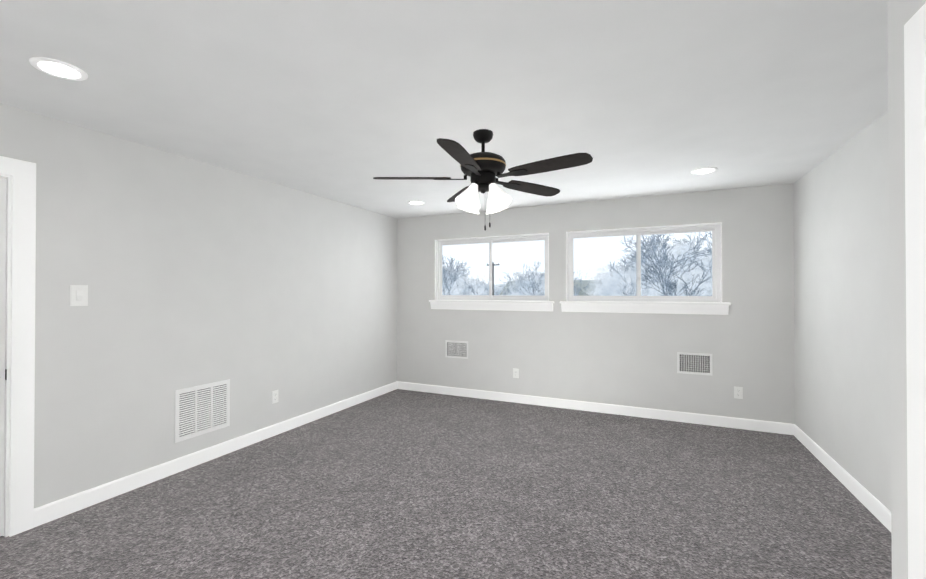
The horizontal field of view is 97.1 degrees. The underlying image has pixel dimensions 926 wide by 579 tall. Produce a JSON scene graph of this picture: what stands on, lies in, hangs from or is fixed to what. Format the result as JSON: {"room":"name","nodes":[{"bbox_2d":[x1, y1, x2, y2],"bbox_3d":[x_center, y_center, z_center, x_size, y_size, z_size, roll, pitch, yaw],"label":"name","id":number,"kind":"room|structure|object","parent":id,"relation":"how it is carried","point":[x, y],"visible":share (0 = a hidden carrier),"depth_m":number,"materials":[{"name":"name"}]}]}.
{"room":"empty bedroom","nodes":[
{"label":"empty bedroom","id":0,"kind":"room"},
{"bbox_2d":[0,103,396,507],"bbox_3d":[-2.249,0.183,3.202,0.150,2.440,6.235,0,0,25],"label":"wall","id":1,"kind":"structure","parent":0,"point":[189,272],"depth_m":3.11,"materials":[{"name":"grey paint"}]},
{"bbox_2d":[0,156,35,536],"bbox_3d":[-2.778,0.324,1.976,0.206,2.140,0.992,0,0,25],"label":"door frame","id":2,"kind":"structure","parent":1,"relation":"in","point":[17,272],"depth_m":2.33,"materials":[{"name":"white wood"}]},
{"bbox_2d":[70,285,87,305],"bbox_3d":[-2.438,0.039,2.596,0.011,0.132,0.090,0,0,25],"label":"light switch","id":3,"kind":"object","parent":1,"relation":"attached to","point":[78,295],"visible":1,"depth_m":2.59,"materials":[{"name":"white plastic"}]},
{"bbox_2d":[175,379,229,442],"bbox_3d":[-2.104,0.972,3.320,0.008,0.400,0.445,0,0,25],"label":"air vent","id":4,"kind":"object","parent":1,"relation":"in","point":[202,409],"visible":1,"depth_m":3.30,"materials":[{"name":"white metal"}]},
{"bbox_2d":[34,381,397,526],"bbox_3d":[-1.730,1.356,4.128,0.014,0.108,3.805,0,0,25],"label":"baseboard","id":5,"kind":"structure","parent":1,"relation":"attached to","point":[51,511],"depth_m":3.14,"materials":[{"name":"white wood"}]},
{"bbox_2d":[272,390,277,403],"bbox_3d":[-1.815,1.036,3.952,0.007,0.120,0.074,0,0,25],"label":"electrical outlet","id":6,"kind":"object","parent":1,"relation":"attached to","point":[275,396],"visible":1,"depth_m":3.95,"materials":[{"name":"white plastic"}]},
{"bbox_2d":[0,0,887,218],"bbox_3d":[-0.103,-1.104,2.227,4.871,0.120,6.235,0,0,25],"label":"ceiling","id":7,"kind":"structure","parent":0,"point":[345,101],"depth_m":2.10,"materials":[{"name":"white paint"}]},
{"bbox_2d":[29,57,87,80],"bbox_3d":[-1.912,-1.042,1.937,0.200,0.007,0.200,0,0,25],"label":"recessed light","id":8,"kind":"object","parent":7,"relation":"in","point":[58,68],"visible":1,"depth_m":1.93,"materials":[{"name":"white plastic"}]},
{"bbox_2d":[408,201,424,204],"bbox_3d":[-0.552,-1.022,4.818,0.200,0.007,0.200,0,0,25],"label":"recessed light","id":9,"kind":"object","parent":7,"relation":"in","point":[416,202],"visible":1,"depth_m":4.80,"materials":[{"name":"white plastic"}]},
{"bbox_2d":[373,129,592,229],"bbox_3d":[0.138,-0.712,2.666,1.383,0.656,1.364,0,0,25],"label":"ceiling fan","id":10,"kind":"object","parent":7,"relation":"hanging from","point":[482,169],"visible":1,"depth_m":2.62,"materials":[{"name":"black metal"}]},
{"bbox_2d":[691,167,716,173],"bbox_3d":[2.093,-1.030,3.551,0.200,0.007,0.200,0,0,25],"label":"recessed light","id":11,"kind":"object","parent":7,"relation":"in","point":[704,170],"visible":0.96,"depth_m":3.54,"materials":[{"name":"white plastic"}]},
{"bbox_2d":[0,389,891,578],"bbox_3d":[-0.103,1.456,2.209,4.871,0.120,6.235,0,0,25],"label":"floor","id":12,"kind":"structure","parent":0,"point":[401,484],"depth_m":2.60,"materials":[{"name":"carpet"}]},
{"bbox_2d":[397,183,794,423],"bbox_3d":[1.166,0.196,4.983,4.571,2.440,0.150,0,0,25],"label":"wall","id":13,"kind":"structure","parent":0,"point":[630,359],"depth_m":4.59,"materials":[{"name":"grey paint"}]},
{"bbox_2d":[445,340,467,358],"bbox_3d":[-0.085,0.802,5.463,0.335,0.230,0.012,0,0,25],"label":"air vent","id":14,"kind":"object","parent":13,"relation":"in","point":[456,349],"visible":1,"depth_m":5.47,"materials":[{"name":"white metal"}]},
{"bbox_2d":[429,233,553,310],"bbox_3d":[0.342,-0.209,5.322,1.708,0.954,0.177,0,0,25],"label":"window","id":15,"kind":"structure","parent":13,"relation":"in","point":[490,301],"depth_m":5.32,"materials":[{"name":"white plastic"}]},
{"bbox_2d":[513,368,518,377],"bbox_3d":[0.662,1.050,5.121,0.074,0.120,0.007,0,0,25],"label":"electrical outlet","id":16,"kind":"object","parent":13,"relation":"attached to","point":[515,372],"visible":1,"depth_m":5.12,"materials":[{"name":"white plastic"}]},
{"bbox_2d":[398,381,793,434],"bbox_3d":[1.138,1.361,4.897,4.557,0.108,0.014,0,0,25],"label":"baseboard","id":17,"kind":"structure","parent":13,"relation":"attached to","point":[738,423],"depth_m":4.62,"materials":[{"name":"white wood"}]},
{"bbox_2d":[560,222,730,314],"bbox_3d":[1.965,-0.214,4.577,1.720,0.954,0.177,0,0,25],"label":"window","id":18,"kind":"structure","parent":13,"relation":"in","point":[713,304],"depth_m":4.54,"materials":[{"name":"white plastic"}]},
{"bbox_2d":[677,352,711,375],"bbox_3d":[2.439,0.781,4.305,0.325,0.225,0.012,0,0,25],"label":"air vent","id":19,"kind":"object","parent":13,"relation":"in","point":[695,363],"visible":1,"depth_m":4.31,"materials":[{"name":"white metal"}]},
{"bbox_2d":[734,386,742,398],"bbox_3d":[2.793,1.047,4.144,0.074,0.120,0.007,0,0,25],"label":"electrical outlet","id":20,"kind":"object","parent":13,"relation":"attached to","point":[738,392],"visible":1,"depth_m":4.14,"materials":[{"name":"white plastic"}]},
{"bbox_2d":[793,112,890,510],"bbox_3d":[2.042,0.169,1.234,0.150,2.440,6.235,0,0,25],"label":"wall","id":21,"kind":"structure","parent":0,"point":[842,314],"depth_m":2.88,"materials":[{"name":"grey paint"}]},
{"bbox_2d":[794,424,890,531],"bbox_3d":[2.528,1.344,2.480,0.014,0.108,3.221,0,0,25],"label":"baseboard","id":22,"kind":"structure","parent":21,"relation":"attached to","point":[874,506],"depth_m":2.85,"materials":[{"name":"white wood"}]},
{"bbox_2d":[888,0,925,578],"bbox_3d":[0.815,0.161,0.017,0.115,2.440,2.700,0,0,25],"label":"wall","id":23,"kind":"structure","parent":0,"point":[901,13],"depth_m":1.23,"materials":[{"name":"white paint"}]},
{"bbox_2d":[904,3,925,578],"bbox_3d":[1.137,0.314,0.665,0.194,2.140,0.992,0,0,25],"label":"door frame","id":24,"kind":"structure","parent":23,"relation":"in","point":[915,110],"depth_m":1.11,"materials":[{"name":"white wood"}]},
{"label":"outside","id":25,"kind":"structure","parent":0,"visible":0},
{"bbox_3d":[16.251,5.202,67.295,160.000,0.300,124.065,0,0,25],"label":"ground","id":26,"kind":"structure","parent":25,"visible":0},
{"bbox_2d":[487,262,499,294],"bbox_3d":[1.880,1.534,25.539,0.840,6.450,0.150,0,0,25],"label":"pole","id":27,"kind":"object","parent":26,"relation":"on","point":[493,264],"depth_m":25.51,"materials":[{"name":"grey metal"}]},
{"bbox_2d":[500,273,595,295],"bbox_3d":[10.080,1.566,44.277,11.000,6.650,8.900,0,0,25],"label":"house","id":28,"kind":"structure","parent":26,"relation":"on","point":[575,283],"depth_m":42.34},
{"bbox_2d":[442,232,711,295],"bbox_3d":[5.578,0.795,26.504,29.625,7.958,21.575,0,0,25],"label":"trees","id":29,"kind":"object","parent":26,"relation":"on","point":[701,266],"depth_m":17.82,"materials":[{"name":"grey plant"}]},
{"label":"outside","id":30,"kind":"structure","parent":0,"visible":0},
{"bbox_2d":[485,284,504,294],"bbox_3d":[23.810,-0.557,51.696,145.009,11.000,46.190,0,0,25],"label":"tree","id":31,"kind":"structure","parent":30,"point":[500,288],"depth_m":79.67,"materials":[{"name":"grey plant"}]}
]}

